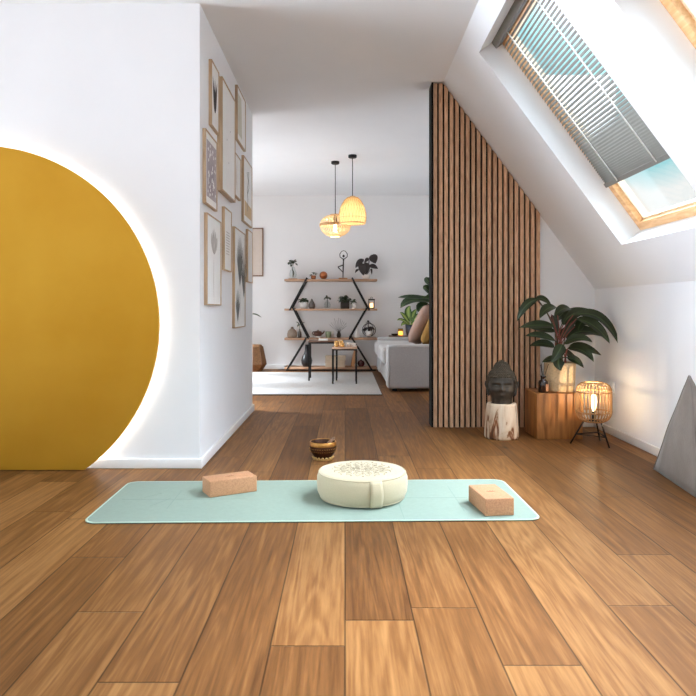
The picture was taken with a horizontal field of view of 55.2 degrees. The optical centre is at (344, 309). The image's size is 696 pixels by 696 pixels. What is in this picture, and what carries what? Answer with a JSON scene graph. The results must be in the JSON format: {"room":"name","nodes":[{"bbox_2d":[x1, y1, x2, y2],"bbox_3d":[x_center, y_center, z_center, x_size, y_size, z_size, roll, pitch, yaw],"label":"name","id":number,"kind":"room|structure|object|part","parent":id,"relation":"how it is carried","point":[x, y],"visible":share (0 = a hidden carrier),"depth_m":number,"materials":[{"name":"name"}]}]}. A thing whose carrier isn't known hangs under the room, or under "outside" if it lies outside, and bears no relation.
{"room":"exercise studio","nodes":[
{"label":"exercise studio","id":0,"kind":"room"},
{"bbox_2d":[0,3,251,457],"bbox_3d":[-2.386,-0.395,4.543,3.228,2.470,2.015,0,0,0],"label":"wall","id":1,"kind":"structure","parent":0,"point":[116,95],"depth_m":3.54,"materials":[{"name":"white paint"}]},
{"bbox_2d":[0,147,159,469],"bbox_3d":[-1.909,-0.012,3.506,1.872,1.696,0.055,0,0,0],"label":"disc","id":2,"kind":"object","parent":1,"relation":"attached to","point":[80,312],"visible":1,"depth_m":3.48,"materials":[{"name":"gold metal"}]},
{"bbox_2d":[86,404,253,468],"bbox_3d":[-2.378,0.814,4.543,3.243,0.052,2.045,0,0,0],"label":"baseboard","id":3,"kind":"structure","parent":1,"relation":"attached to","point":[101,463],"depth_m":3.52,"materials":[{"name":"white wood"}]},
{"bbox_2d":[202,128,216,211],"bbox_3d":[-0.762,-0.782,3.760,0.020,0.405,0.324,0,0,0],"label":"picture frame","id":4,"kind":"object","parent":1,"relation":"attached to","point":[209,145],"visible":1,"depth_m":3.71,"materials":[{"name":"white paper"}]},
{"bbox_2d":[206,131,215,208],"bbox_3d":[-0.763,-0.782,3.760,0.013,0.391,0.310,0,0,0],"label":"print","id":5,"kind":"object","parent":4,"relation":"attached to","point":[210,141],"depth_m":3.74},
{"bbox_2d":[204,212,220,305],"bbox_3d":[-0.762,-0.281,3.843,0.020,0.507,0.412,0,0,0],"label":"picture frame","id":6,"kind":"object","parent":1,"relation":"attached to","point":[212,226],"visible":1,"depth_m":3.80,"materials":[{"name":"brown wood"}]},
{"bbox_2d":[208,215,219,303],"bbox_3d":[-0.763,-0.281,3.843,0.013,0.493,0.398,0,0,0],"label":"print","id":7,"kind":"object","parent":6,"relation":"attached to","point":[213,224],"depth_m":3.83,"materials":[{"name":"paper"}]},
{"bbox_2d":[209,59,218,134],"bbox_3d":[-0.762,-1.234,3.871,0.020,0.373,0.222,0,0,0],"label":"picture frame","id":8,"kind":"object","parent":1,"relation":"attached to","point":[213,71],"visible":1,"depth_m":3.83,"materials":[{"name":"white paper"}]},
{"bbox_2d":[212,63,217,130],"bbox_3d":[-0.763,-1.234,3.871,0.013,0.359,0.208,0,0,0],"label":"print","id":9,"kind":"object","parent":8,"relation":"attached to","point":[214,70],"depth_m":3.86},
{"bbox_2d":[217,76,235,202],"bbox_3d":[-0.755,-1.067,4.248,0.034,0.686,0.476,0,0,0],"label":"picture frame","id":10,"kind":"object","parent":1,"relation":"attached to","point":[226,139],"visible":0.88,"depth_m":4.17,"materials":[{"name":"white paper"}]},
{"bbox_2d":[223,81,234,199],"bbox_3d":[-0.756,-1.067,4.248,0.027,0.668,0.458,0,0,0],"label":"print","id":11,"kind":"object","parent":10,"relation":"attached to","point":[228,99],"depth_m":4.24},
{"bbox_2d":[222,206,231,271],"bbox_3d":[-0.762,-0.450,4.291,0.020,0.398,0.261,0,0,0],"label":"picture frame","id":12,"kind":"object","parent":1,"relation":"attached to","point":[226,214],"visible":1,"depth_m":4.25,"materials":[{"name":"white paper"}]},
{"bbox_2d":[225,209,230,270],"bbox_3d":[-0.763,-0.450,4.291,0.013,0.384,0.247,0,0,0],"label":"print","id":13,"kind":"object","parent":12,"relation":"attached to","point":[227,212],"depth_m":4.28},
{"bbox_2d":[236,153,240,200],"bbox_3d":[-0.762,-0.937,4.659,0.020,0.298,0.318,0,0,0],"label":"picture frame","id":14,"kind":"object","parent":1,"relation":"attached to","point":[238,160],"visible":0.62,"depth_m":4.73,"materials":[{"name":"white paper"}]},
{"bbox_2d":[232,226,246,327],"bbox_3d":[-0.762,-0.224,4.836,0.020,0.697,0.579,0,0,0],"label":"picture frame","id":15,"kind":"object","parent":1,"relation":"attached to","point":[239,270],"visible":1,"depth_m":4.72,"materials":[{"name":"white paper"}]},
{"bbox_2d":[235,85,245,151],"bbox_3d":[-0.762,-1.389,4.851,0.020,0.382,0.380,0,0,0],"label":"picture frame","id":16,"kind":"object","parent":1,"relation":"attached to","point":[240,101],"visible":0.94,"depth_m":4.82,"materials":[{"name":"white paper"}]},
{"bbox_2d":[238,89,244,148],"bbox_3d":[-0.763,-1.389,4.851,0.013,0.368,0.367,0,0,0],"label":"print","id":17,"kind":"object","parent":16,"relation":"attached to","point":[241,101],"depth_m":4.86,"materials":[{"name":"paper"}]},
{"bbox_2d":[241,155,251,227],"bbox_3d":[-0.762,-0.908,5.176,0.020,0.491,0.449,0,0,0],"label":"picture frame","id":18,"kind":"object","parent":1,"relation":"attached to","point":[246,169],"visible":1,"depth_m":5.11,"materials":[{"name":"brown wood"}]},
{"bbox_2d":[244,158,251,226],"bbox_3d":[-0.763,-0.908,5.176,0.013,0.477,0.435,0,0,0],"label":"print","id":19,"kind":"object","parent":18,"relation":"attached to","point":[247,167],"depth_m":5.16},
{"bbox_2d":[246,229,252,282],"bbox_3d":[-0.762,-0.423,5.298,0.020,0.412,0.264,0,0,0],"label":"picture frame","id":20,"kind":"object","parent":1,"relation":"attached to","point":[249,235],"visible":0.91,"depth_m":5.27,"materials":[{"name":"brown wood"}]},
{"bbox_2d":[248,231,251,281],"bbox_3d":[-0.763,-0.423,5.298,0.013,0.398,0.250,0,0,0],"label":"print","id":21,"kind":"object","parent":20,"relation":"attached to","point":[249,232],"depth_m":5.27,"materials":[{"name":"beige paper"}]},
{"bbox_2d":[0,0,609,194],"bbox_3d":[-1.025,-1.680,3.675,5.950,0.100,11.750,0,0,0],"label":"ceiling","id":22,"kind":"structure","parent":0,"point":[321,82],"depth_m":4.72,"materials":[{"name":"paint"}]},
{"bbox_2d":[320,161,350,236],"bbox_3d":[-0.106,-1.217,7.300,0.350,0.825,0.350,0,0,0],"label":"pendant lamp","id":23,"kind":"object","parent":22,"relation":"hanging from","point":[333,223],"visible":0.87,"depth_m":7.23,"materials":[{"name":"yellow wicker"}]},
{"bbox_3d":[-0.106,-0.927,7.300,0.339,0.232,0.339,0,0,0],"label":"lamp shade","id":24,"kind":"part","parent":23,"relation":"part of","materials":[{"name":"beige wicker"}]},
{"bbox_3d":[-0.106,-1.316,7.300,0.008,0.567,0.008,0,0,0],"label":"cord","id":25,"kind":"part","parent":23,"relation":"part of","materials":[{"name":"black metal"}]},
{"bbox_2d":[339,154,365,225],"bbox_3d":[0.079,-1.268,7.000,0.297,0.724,0.297,0,0,0],"label":"pendant lamp","id":26,"kind":"object","parent":22,"relation":"hanging from","point":[352,212],"visible":1,"depth_m":6.90,"materials":[{"name":"yellow wicker"}]},
{"bbox_3d":[0.079,-1.052,7.000,0.288,0.285,0.288,0,0,0],"label":"lamp shade","id":27,"kind":"part","parent":26,"relation":"part of","materials":[{"name":"beige wicker"}]},
{"bbox_3d":[0.079,-1.392,7.000,0.008,0.415,0.008,0,0,0],"label":"cord","id":28,"kind":"part","parent":26,"relation":"part of","materials":[{"name":"black metal"}]},
{"bbox_2d":[252,195,428,363],"bbox_3d":[-1.025,-0.395,9.500,5.950,2.470,0.100,0,0,0],"label":"wall","id":29,"kind":"structure","parent":0,"point":[396,228],"depth_m":9.45,"materials":[{"name":"paint"}]},
{"bbox_2d":[252,228,262,275],"bbox_3d":[-1.382,-0.821,9.439,0.448,0.689,0.022,0,0,0],"label":"picture frame","id":30,"kind":"object","parent":29,"relation":"attached to","point":[257,232],"visible":0.41,"depth_m":9.44,"materials":[{"name":"brown wood"}]},
{"bbox_2d":[264,364,376,368],"bbox_3d":[-1.075,0.805,9.443,5.850,0.070,0.015,0,0,0],"label":"baseboard","id":31,"kind":"structure","parent":29,"relation":"attached to","point":[268,366],"depth_m":9.43,"materials":[{"name":"white wood"}]},
{"bbox_2d":[0,369,695,695],"bbox_3d":[-1.025,0.870,3.675,5.950,0.060,11.750,0,0,0],"label":"floor","id":32,"kind":"structure","parent":0,"point":[595,595],"depth_m":2.07,"materials":[{"name":"brown wood"}]},
{"bbox_2d":[252,313,266,371],"bbox_3d":[-1.352,0.340,9.106,0.546,1.000,0.314,0,0,-23],"label":"potted plant","id":33,"kind":"object","parent":32,"relation":"on","point":[259,362],"visible":0.38,"depth_m":9.04,"materials":[{"name":"green plant"}]},
{"bbox_2d":[252,344,265,371],"bbox_3d":[-1.245,0.657,9.150,0.305,0.364,0.305,0,0,23],"label":"basket","id":34,"kind":"object","parent":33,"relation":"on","point":[258,355],"depth_m":9.04,"materials":[{"name":"brown wicker"}]},
{"bbox_2d":[85,479,538,523],"bbox_3d":[-0.130,0.836,2.940,1.833,0.007,0.667,0,0,0],"label":"yoga mat","id":35,"kind":"object","parent":32,"relation":"on","point":[288,501],"visible":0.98,"depth_m":2.83,"materials":[{"name":"rubber"}]},
{"bbox_2d":[202,471,256,497],"bbox_3d":[-0.529,0.796,3.049,0.222,0.072,0.115,0,0,-29],"label":"block","id":36,"kind":"object","parent":35,"relation":"on","point":[217,485],"visible":1,"depth_m":3.01,"materials":[{"name":"beige wood"}]},
{"bbox_2d":[317,460,407,508],"bbox_3d":[0.076,0.769,2.958,0.403,0.126,0.412,0,0,0],"label":"cushion","id":37,"kind":"object","parent":35,"relation":"on","point":[358,483],"visible":1,"depth_m":2.82,"materials":[{"name":"beige fabric"}]},
{"bbox_2d":[332,462,391,476],"bbox_3d":[0.076,0.708,2.962,0.267,0.004,0.267,0,0,0],"label":"print","id":38,"kind":"object","parent":37,"relation":"on","point":[339,469],"depth_m":2.95},
{"bbox_2d":[469,484,513,515],"bbox_3d":[0.612,0.797,2.796,0.121,0.071,0.218,0,0,-7],"label":"block","id":39,"kind":"object","parent":35,"relation":"on","point":[491,500],"visible":1,"depth_m":2.71,"materials":[{"name":"beige wood"}]},
{"bbox_2d":[252,372,381,395],"bbox_3d":[-1.268,0.834,7.697,3.264,0.012,2.345,0,0,0],"label":"rug","id":40,"kind":"object","parent":32,"relation":"on","point":[263,383],"visible":0.34,"depth_m":7.39,"materials":[{"name":"white carpet"}]},
{"bbox_2d":[308,339,337,380],"bbox_3d":[-0.260,0.594,7.950,0.340,0.468,0.340,0,0,0],"label":"side table","id":41,"kind":"object","parent":40,"relation":"on","point":[311,341],"visible":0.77,"depth_m":7.78,"materials":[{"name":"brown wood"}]},
{"bbox_3d":[-0.421,0.609,7.789,0.018,0.438,0.018,0,0,0],"label":"leg","id":42,"kind":"part","parent":41,"relation":"part of","materials":[{"name":"black metal"}]},
{"bbox_3d":[-0.421,0.609,8.111,0.018,0.438,0.018,0,0,0],"label":"leg","id":43,"kind":"part","parent":41,"relation":"part of","materials":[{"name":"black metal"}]},
{"bbox_3d":[-0.260,0.386,7.950,0.340,0.016,0.340,0,0,0],"label":"rail","id":44,"kind":"part","parent":41,"relation":"part of","materials":[{"name":"black metal"}]},
{"bbox_3d":[-0.099,0.609,7.789,0.018,0.438,0.018,0,0,0],"label":"leg","id":45,"kind":"part","parent":41,"relation":"part of","materials":[{"name":"black metal"}]},
{"bbox_2d":[332,346,356,383],"bbox_3d":[-0.005,0.624,7.590,0.282,0.408,0.280,0,0,0],"label":"side table","id":46,"kind":"object","parent":40,"relation":"on","point":[334,348],"visible":1,"depth_m":7.45,"materials":[{"name":"black metal"}]},
{"bbox_3d":[-0.137,0.639,7.459,0.018,0.378,0.018,0,0,0],"label":"leg","id":47,"kind":"part","parent":46,"relation":"part of","materials":[{"name":"black metal"}]},
{"bbox_3d":[-0.005,0.446,7.590,0.282,0.016,0.280,0,0,0],"label":"rail","id":48,"kind":"part","parent":46,"relation":"part of","materials":[{"name":"black metal"}]},
{"bbox_3d":[0.127,0.639,7.721,0.018,0.378,0.018,0,0,0],"label":"leg","id":49,"kind":"part","parent":46,"relation":"part of","materials":[{"name":"black metal"}]},
{"bbox_3d":[0.127,0.639,7.459,0.018,0.378,0.018,0,0,0],"label":"leg","id":50,"kind":"part","parent":46,"relation":"part of","materials":[{"name":"black metal"}]},
{"bbox_2d":[309,438,336,460],"bbox_3d":[-0.124,0.788,3.745,0.156,0.103,0.157,0,0,0],"label":"bowl","id":51,"kind":"object","parent":32,"relation":"on","point":[320,449],"visible":0.99,"depth_m":3.69,"materials":[{"name":"brown metal"}]},
{"bbox_2d":[284,277,376,370],"bbox_3d":[-0.195,0.195,9.283,1.278,1.290,0.297,0,0,0],"label":"shelving unit","id":52,"kind":"object","parent":32,"relation":"on","point":[288,368],"visible":0.94,"depth_m":9.14,"materials":[{"name":"brown wood"}]},
{"bbox_2d":[287,327,296,337],"bbox_3d":[-0.736,0.309,9.270,0.144,0.150,0.144,0,0,0],"label":"bottle vase","id":53,"kind":"object","parent":52,"relation":"on","point":[292,333],"visible":1,"depth_m":9.22,"materials":[{"name":"beige ceramic"}]},
{"bbox_2d":[288,259,297,278],"bbox_3d":[-0.730,-0.567,9.269,0.146,0.280,0.222,0,0,0],"label":"vase","id":54,"kind":"object","parent":52,"relation":"on","point":[291,262],"visible":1,"depth_m":9.26,"materials":[{"name":"clear glass"}]},
{"bbox_2d":[297,322,303,337],"bbox_3d":[-0.618,0.274,9.239,0.125,0.221,0.051,0,0,0],"label":"vase","id":55,"kind":"object","parent":52,"relation":"on","point":[299,332],"visible":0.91,"depth_m":9.22,"materials":[{"name":"ceramic"}]},
{"bbox_2d":[298,298,308,308],"bbox_3d":[-0.575,-0.094,9.258,0.149,0.148,0.178,0,0,11],"label":"potted plant","id":56,"kind":"object","parent":52,"relation":"on","point":[303,305],"visible":1,"depth_m":9.22,"materials":[{"name":"green plant"}]},
{"bbox_3d":[-0.572,-0.065,9.270,0.124,0.090,0.124,0,0,0],"label":"pot","id":57,"kind":"part","parent":56,"relation":"part of","materials":[{"name":"white ceramic"}]},
{"bbox_2d":[301,345,311,366],"bbox_3d":[-0.534,0.635,9.270,0.156,0.305,0.156,0,0,0],"label":"floor vase","id":58,"kind":"object","parent":52,"relation":"on","point":[304,360],"visible":0.77,"depth_m":9.22,"materials":[{"name":"black ceramic"}]},
{"bbox_2d":[308,299,314,308],"bbox_3d":[-0.460,-0.087,9.230,0.096,0.135,0.096,0,0,0],"label":"vase","id":59,"kind":"object","parent":52,"relation":"on","point":[311,305],"visible":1,"depth_m":9.20,"materials":[{"name":"ceramic"}]},
{"bbox_2d":[310,272,317,278],"bbox_3d":[-0.443,-0.477,9.267,0.134,0.102,0.089,0,0,11],"label":"potted plant","id":60,"kind":"object","parent":52,"relation":"on","point":[314,273],"visible":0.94,"depth_m":9.25,"materials":[{"name":"green plant"}]},
{"bbox_2d":[312,330,324,337],"bbox_3d":[-0.371,0.329,9.270,0.136,0.110,0.128,0,0,-43],"label":"teapot","id":61,"kind":"object","parent":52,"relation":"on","point":[317,334],"visible":1,"depth_m":9.23,"materials":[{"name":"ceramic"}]},
{"bbox_2d":[319,271,327,278],"bbox_3d":[-0.300,-0.483,9.270,0.112,0.112,0.112,0,0,0],"label":"ball","id":62,"kind":"object","parent":52,"relation":"on","point":[323,275],"visible":0.89,"depth_m":9.23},
{"bbox_2d":[325,331,330,337],"bbox_3d":[-0.230,0.342,9.230,0.084,0.085,0.084,0,0,0],"label":"mug","id":63,"kind":"object","parent":52,"relation":"on","point":[328,333],"visible":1,"depth_m":9.20,"materials":[{"name":"green ceramic"}]},
{"bbox_3d":[-0.195,0.828,9.285,1.238,0.024,0.260,0,0,0],"label":"foot rail","id":64,"kind":"part","parent":52,"relation":"part of","materials":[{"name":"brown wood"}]},
{"bbox_2d":[325,362,344,366],"bbox_3d":[-0.136,0.750,9.270,0.278,0.075,0.208,0,0,0],"label":"storage box","id":65,"kind":"object","parent":52,"relation":"on","point":[327,364],"visible":0.7,"depth_m":9.17,"materials":[{"name":"beige"}]},
{"bbox_2d":[325,355,345,361],"bbox_3d":[-0.132,0.673,9.270,0.288,0.075,0.208,0,0,0],"label":"storage box","id":66,"kind":"object","parent":65,"relation":"on","point":[328,358],"visible":1,"depth_m":9.17,"materials":[{"name":"beige"}]},
{"bbox_3d":[-0.132,0.645,9.270,0.288,0.018,0.208,0,0,0],"label":"lid","id":67,"kind":"part","parent":66,"relation":"part of","materials":[{"name":"beige"}]},
{"bbox_2d":[330,319,344,337],"bbox_3d":[-0.098,0.247,9.268,0.242,0.275,0.098,0,0,0],"label":"vase","id":68,"kind":"object","parent":52,"relation":"on","point":[338,331],"visible":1,"depth_m":9.26,"materials":[{"name":"metal"}]},
{"bbox_2d":[338,250,347,278],"bbox_3d":[-0.032,-0.629,9.270,0.139,0.406,0.070,0,0,0],"label":"figurine","id":69,"kind":"object","parent":52,"relation":"on","point":[343,256],"visible":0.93,"depth_m":9.26,"materials":[{"name":"metal"}]},
{"bbox_2d":[337,295,351,308],"bbox_3d":[-0.001,-0.115,9.261,0.207,0.190,0.254,0,0,40],"label":"potted plant","id":70,"kind":"object","parent":52,"relation":"on","point":[344,300],"visible":1,"depth_m":9.21,"materials":[{"name":"green plant"}]},
{"bbox_3d":[0.000,-0.070,9.270,0.124,0.100,0.124,0,0,0],"label":"pot","id":71,"kind":"part","parent":70,"relation":"part of","materials":[{"name":"metal"}]},
{"bbox_2d":[350,299,356,308],"bbox_3d":[0.118,-0.087,9.225,0.092,0.134,0.108,0,0,0],"label":"potted plant","id":72,"kind":"object","parent":52,"relation":"on","point":[353,300],"visible":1,"depth_m":9.20,"materials":[{"name":"green plant"}]},
{"bbox_2d":[351,351,357,366],"bbox_3d":[0.127,0.673,9.270,0.095,0.229,0.200,0,0,0],"label":"cutting board","id":73,"kind":"object","parent":52,"relation":"on","point":[353,356],"visible":0.71,"depth_m":9.17,"materials":[{"name":"brown wood"}]},
{"bbox_2d":[354,327,359,337],"bbox_3d":[0.167,0.309,9.270,0.072,0.150,0.072,0,0,0],"label":"bud vase","id":74,"kind":"object","parent":52,"relation":"on","point":[356,335],"visible":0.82,"depth_m":9.25,"materials":[{"name":"white ceramic"}]},
{"bbox_2d":[357,360,364,366],"bbox_3d":[0.223,0.738,9.270,0.100,0.099,0.100,0,0,0],"label":"jar","id":75,"kind":"object","parent":52,"relation":"on","point":[360,363],"visible":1,"depth_m":9.23,"materials":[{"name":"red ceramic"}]},
{"bbox_2d":[355,254,377,278],"bbox_3d":[0.299,-0.603,9.262,0.321,0.352,0.129,0,0,0],"label":"potted plant","id":76,"kind":"object","parent":52,"relation":"on","point":[364,268],"visible":0.94,"depth_m":9.24,"materials":[{"name":"green plant"}]},
{"bbox_3d":[0.293,-0.460,9.270,0.112,0.066,0.112,0,0,0],"label":"pot","id":77,"kind":"part","parent":76,"relation":"part of","materials":[{"name":"white ceramic"}]},
{"bbox_2d":[362,320,375,336],"bbox_3d":[0.330,0.258,9.280,0.204,0.232,0.169,0,0,0],"label":"planter","id":78,"kind":"object","parent":52,"relation":"on","point":[368,333],"visible":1,"depth_m":9.25,"materials":[{"name":"black metal"}]},
{"bbox_2d":[368,297,374,308],"bbox_3d":[0.369,-0.102,9.270,0.090,0.165,0.090,0,0,0],"label":"candle lantern","id":79,"kind":"object","parent":52,"relation":"on","point":[371,304],"visible":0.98,"depth_m":9.25,"materials":[{"name":"metal"}]},
{"bbox_2d":[389,335,407,336],"bbox_3d":[1.032,0.596,9.155,0.835,0.486,0.450,0,0,0],"label":"console table","id":80,"kind":"object","parent":32,"relation":"on","point":[389,335],"visible":0.18,"depth_m":8.93,"materials":[{"name":"brown wood"}]},
{"bbox_2d":[398,306,417,335],"bbox_3d":[0.890,0.148,9.142,0.388,0.409,0.166,0,0,-8],"label":"potted plant","id":81,"kind":"object","parent":80,"relation":"on","point":[409,316],"visible":0.65,"depth_m":9.15,"materials":[{"name":"green plant"}]},
{"bbox_3d":[0.908,0.278,9.150,0.156,0.150,0.156,0,0,0],"label":"pot","id":82,"kind":"part","parent":81,"relation":"part of","materials":[{"name":"grey ceramic"}]},
{"bbox_2d":[375,337,428,390],"bbox_3d":[0.828,0.480,7.843,0.885,0.720,2.035,0,0,0],"label":"sofa","id":83,"kind":"object","parent":32,"relation":"on","point":[403,364],"visible":0.52,"depth_m":6.83,"materials":[{"name":"grey fabric"}]},
{"bbox_2d":[378,344,386,363],"bbox_3d":[0.718,0.486,7.440,0.665,0.183,0.810,0,0,0],"label":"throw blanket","id":84,"kind":"object","parent":83,"relation":"on","point":[381,347],"depth_m":7.07,"materials":[{"name":"white fabric"}]},
{"bbox_3d":[0.840,0.584,8.760,0.820,0.452,0.200,0,0,0],"label":"armrest","id":85,"kind":"part","parent":83,"relation":"part of","materials":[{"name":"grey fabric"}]},
{"bbox_2d":[375,341,421,355],"bbox_3d":[0.718,0.486,8.255,0.665,0.183,0.810,0,0,0],"label":"seat cushion","id":86,"kind":"object","parent":83,"relation":"on","point":[377,343],"depth_m":8.08,"materials":[{"name":"grey fabric"}]},
{"bbox_3d":[0.840,0.584,6.930,0.820,0.452,0.200,0,0,0],"label":"armrest","id":87,"kind":"part","parent":83,"relation":"part of","materials":[{"name":"grey fabric"}]},
{"bbox_2d":[408,304,428,343],"bbox_3d":[0.860,0.172,7.420,0.256,0.488,0.533,0,0,16],"label":"throw pillow","id":88,"kind":"object","parent":83,"relation":"on","point":[416,331],"visible":0.62,"depth_m":7.22,"materials":[{"name":"fabric"}]},
{"bbox_2d":[421,320,428,343],"bbox_3d":[0.930,0.215,7.165,0.200,0.368,0.431,0,0,13],"label":"throw pillow","id":89,"kind":"object","parent":83,"relation":"on","point":[425,335],"visible":0.38,"depth_m":7.00,"materials":[{"name":"yellow fabric"}]},
{"bbox_2d":[398,277,428,311],"bbox_3d":[1.247,-0.035,9.104,1.066,1.750,0.340,0,0,-4],"label":"fig tree","id":90,"kind":"object","parent":32,"relation":"on","point":[423,300],"visible":0.25,"depth_m":9.06,"materials":[{"name":"green plant"}]},
{"bbox_2d":[484,401,518,440],"bbox_3d":[1.034,0.726,4.377,0.227,0.228,0.225,0,0,0],"label":"tree stump","id":91,"kind":"object","parent":32,"relation":"on","point":[501,420],"visible":0.91,"depth_m":4.29,"materials":[{"name":"beige wood"}]},
{"bbox_2d":[485,360,518,403],"bbox_3d":[1.033,0.469,4.383,0.191,0.284,0.191,0,0,-31],"label":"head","id":92,"kind":"object","parent":91,"relation":"on","point":[501,382],"visible":1,"depth_m":4.32},
{"bbox_2d":[525,388,582,438],"bbox_3d":[1.395,0.691,4.466,0.298,0.296,0.298,0,0,0],"label":"cube","id":93,"kind":"object","parent":32,"relation":"on","point":[550,415],"visible":0.77,"depth_m":4.32,"materials":[{"name":"brown wood"}]},
{"bbox_2d":[538,364,548,392],"bbox_3d":[1.305,0.446,4.375,0.065,0.193,0.066,0,0,0],"label":"reed diffuser","id":94,"kind":"object","parent":93,"relation":"on","point":[543,386],"visible":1,"depth_m":4.35,"materials":[{"name":"orange glass"}]},
{"bbox_2d":[517,295,617,391],"bbox_3d":[1.468,0.221,4.490,0.690,0.644,0.361,0,0,0],"label":"potted plant","id":95,"kind":"object","parent":93,"relation":"on","point":[560,374],"visible":1,"depth_m":4.41,"materials":[{"name":"green plant"}]},
{"bbox_3d":[1.361,0.154,4.448,0.148,0.454,0.011,0,0,0],"label":"stem","id":96,"kind":"part","parent":95,"relation":"part of","materials":[{"name":"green plant"}]},
{"bbox_3d":[1.371,0.151,4.465,0.174,0.460,0.056,0,0,0],"label":"stem","id":97,"kind":"part","parent":95,"relation":"part of","materials":[{"name":"plant"}]},
{"bbox_3d":[1.444,0.447,4.470,0.208,0.192,0.208,0,0,0],"label":"pot","id":98,"kind":"part","parent":95,"relation":"part of","materials":[{"name":"beige ceramic"}]},
{"bbox_3d":[1.468,0.207,4.441,0.114,0.347,0.008,0,0,0],"label":"stem","id":99,"kind":"part","parent":95,"relation":"part of","materials":[{"name":"red plant"}]},
{"bbox_2d":[570,381,612,447],"bbox_3d":[1.531,0.643,4.140,0.246,0.392,0.246,0,0,0],"label":"lamp","id":100,"kind":"object","parent":32,"relation":"on","point":[592,399],"visible":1,"depth_m":4.10,"materials":[{"name":"beige wicker"}]},
{"bbox_3d":[1.451,0.764,4.157,0.089,0.150,0.011,0,0,16],"label":"leg","id":101,"kind":"part","parent":100,"relation":"part of","materials":[{"name":"black metal"}]},
{"bbox_2d":[586,411,601,421],"bbox_3d":[1.558,0.665,4.130,0.093,0.073,0.108,0,0,0],"label":"socket","id":102,"kind":"object","parent":100,"relation":"attached to","point":[589,420],"depth_m":4.12,"materials":[{"name":"black metal"}]},
{"bbox_3d":[1.545,0.571,4.130,0.218,0.248,0.218,0,0,0],"label":"lamp shade","id":103,"kind":"part","parent":100,"relation":"part of","materials":[{"name":"wicker"}]},
{"bbox_3d":[1.545,0.577,4.130,0.038,0.107,0.038,0,0,0],"label":"bulb","id":104,"kind":"part","parent":100,"relation":"part of","materials":[{"name":"white glass"}]},
{"bbox_3d":[1.585,0.764,4.050,0.010,0.149,0.073,0,0,-27],"label":"leg","id":105,"kind":"part","parent":100,"relation":"part of","materials":[{"name":"black metal"}]},
{"bbox_2d":[653,375,695,497],"bbox_3d":[1.666,0.576,3.200,0.218,0.528,0.640,0,0,0],"label":"beanbag","id":106,"kind":"object","parent":32,"relation":"on","point":[676,457],"visible":1,"depth_m":3.16,"materials":[{"name":"grey fabric"}]},
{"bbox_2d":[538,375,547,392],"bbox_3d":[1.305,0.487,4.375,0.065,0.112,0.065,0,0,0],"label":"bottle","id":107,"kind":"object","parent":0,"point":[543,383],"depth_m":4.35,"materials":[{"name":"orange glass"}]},
{"bbox_2d":[443,0,695,288],"bbox_3d":[1.290,-0.956,1.295,1.245,1.612,6.990,0,0,0],"label":"ceiling","id":108,"kind":"structure","parent":0,"point":[639,44],"depth_m":3.91,"materials":[{"name":"white paint"}]},
{"bbox_2d":[502,0,695,229],"bbox_3d":[1.348,-1.055,3.406,0.894,1.173,1.012,0,0,0],"label":"window","id":109,"kind":"structure","parent":108,"relation":"attached to","point":[621,190],"depth_m":3.85,"materials":[{"name":"brown wood"}]},
{"bbox_2d":[492,0,669,187],"bbox_3d":[1.202,-1.153,3.406,0.684,0.881,0.996,0,0,0],"label":"blind","id":110,"kind":"object","parent":109,"relation":"attached to","point":[627,147],"visible":0.72,"depth_m":3.46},
{"bbox_3d":[0.890,-1.563,3.406,0.059,0.060,0.996,0,0,0],"label":"head rail","id":111,"kind":"part","parent":110,"relation":"part of","materials":[{"name":"grey metal"}]},
{"bbox_3d":[1.205,-1.139,3.700,0.626,0.841,0.007,0,0,0],"label":"ladder cord","id":112,"kind":"part","parent":110,"relation":"part of","materials":[{"name":"white fabric"}]},
{"bbox_3d":[1.205,-1.139,3.235,0.626,0.841,0.007,0,0,0],"label":"ladder cord","id":113,"kind":"part","parent":110,"relation":"part of","materials":[{"name":"white fabric"}]},
{"bbox_3d":[1.526,-0.730,3.395,0.036,0.036,0.974,0,0,0],"label":"rail","id":114,"kind":"part","parent":110,"relation":"part of","materials":[{"name":"grey metal"}]},
{"bbox_2d":[660,0,695,48],"bbox_3d":[1.461,-0.902,2.025,0.668,0.868,1.050,0,0,0],"label":"window","id":115,"kind":"structure","parent":108,"relation":"attached to","point":[683,12],"depth_m":2.50,"materials":[{"name":"brown wood"}]},
{"bbox_2d":[540,84,615,426],"bbox_3d":[1.291,-0.395,4.838,1.318,2.470,0.125,0,0,0],"label":"wall","id":116,"kind":"structure","parent":0,"point":[562,281],"depth_m":4.79,"materials":[{"name":"white paint"}]},
{"bbox_2d":[429,82,539,426],"bbox_3d":[1.007,-0.395,4.829,0.776,2.467,0.146,0,0,0],"label":"panel","id":117,"kind":"object","parent":116,"relation":"attached to","point":[484,229],"visible":0.8,"depth_m":4.75,"materials":[{"name":"brown wood"}]},
{"bbox_3d":[0.625,-0.395,4.829,0.012,2.467,0.146,0,0,0],"label":"edge trim","id":118,"kind":"part","parent":117,"relation":"part of","materials":[{"name":"black wood"}]},
{"bbox_2d":[595,281,695,447],"bbox_3d":[1.870,0.303,1.295,0.140,1.073,6.990,0,0,0],"label":"wall","id":119,"kind":"structure","parent":0,"point":[650,364],"depth_m":3.96,"materials":[{"name":"white paint"}]},
{"bbox_2d":[609,381,614,393],"bbox_3d":[1.796,0.518,4.455,0.014,0.080,0.072,0,0,-4],"label":"wall socket","id":120,"kind":"object","parent":119,"relation":"attached to","point":[611,383],"visible":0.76,"depth_m":4.45,"materials":[{"name":"white plastic"}]},
{"bbox_2d":[593,423,659,455],"bbox_3d":[1.792,0.814,1.295,0.015,0.052,6.990,0,0,0],"label":"baseboard","id":121,"kind":"structure","parent":119,"relation":"attached to","point":[643,445],"depth_m":4.17,"materials":[{"name":"white wood"}]}
]}

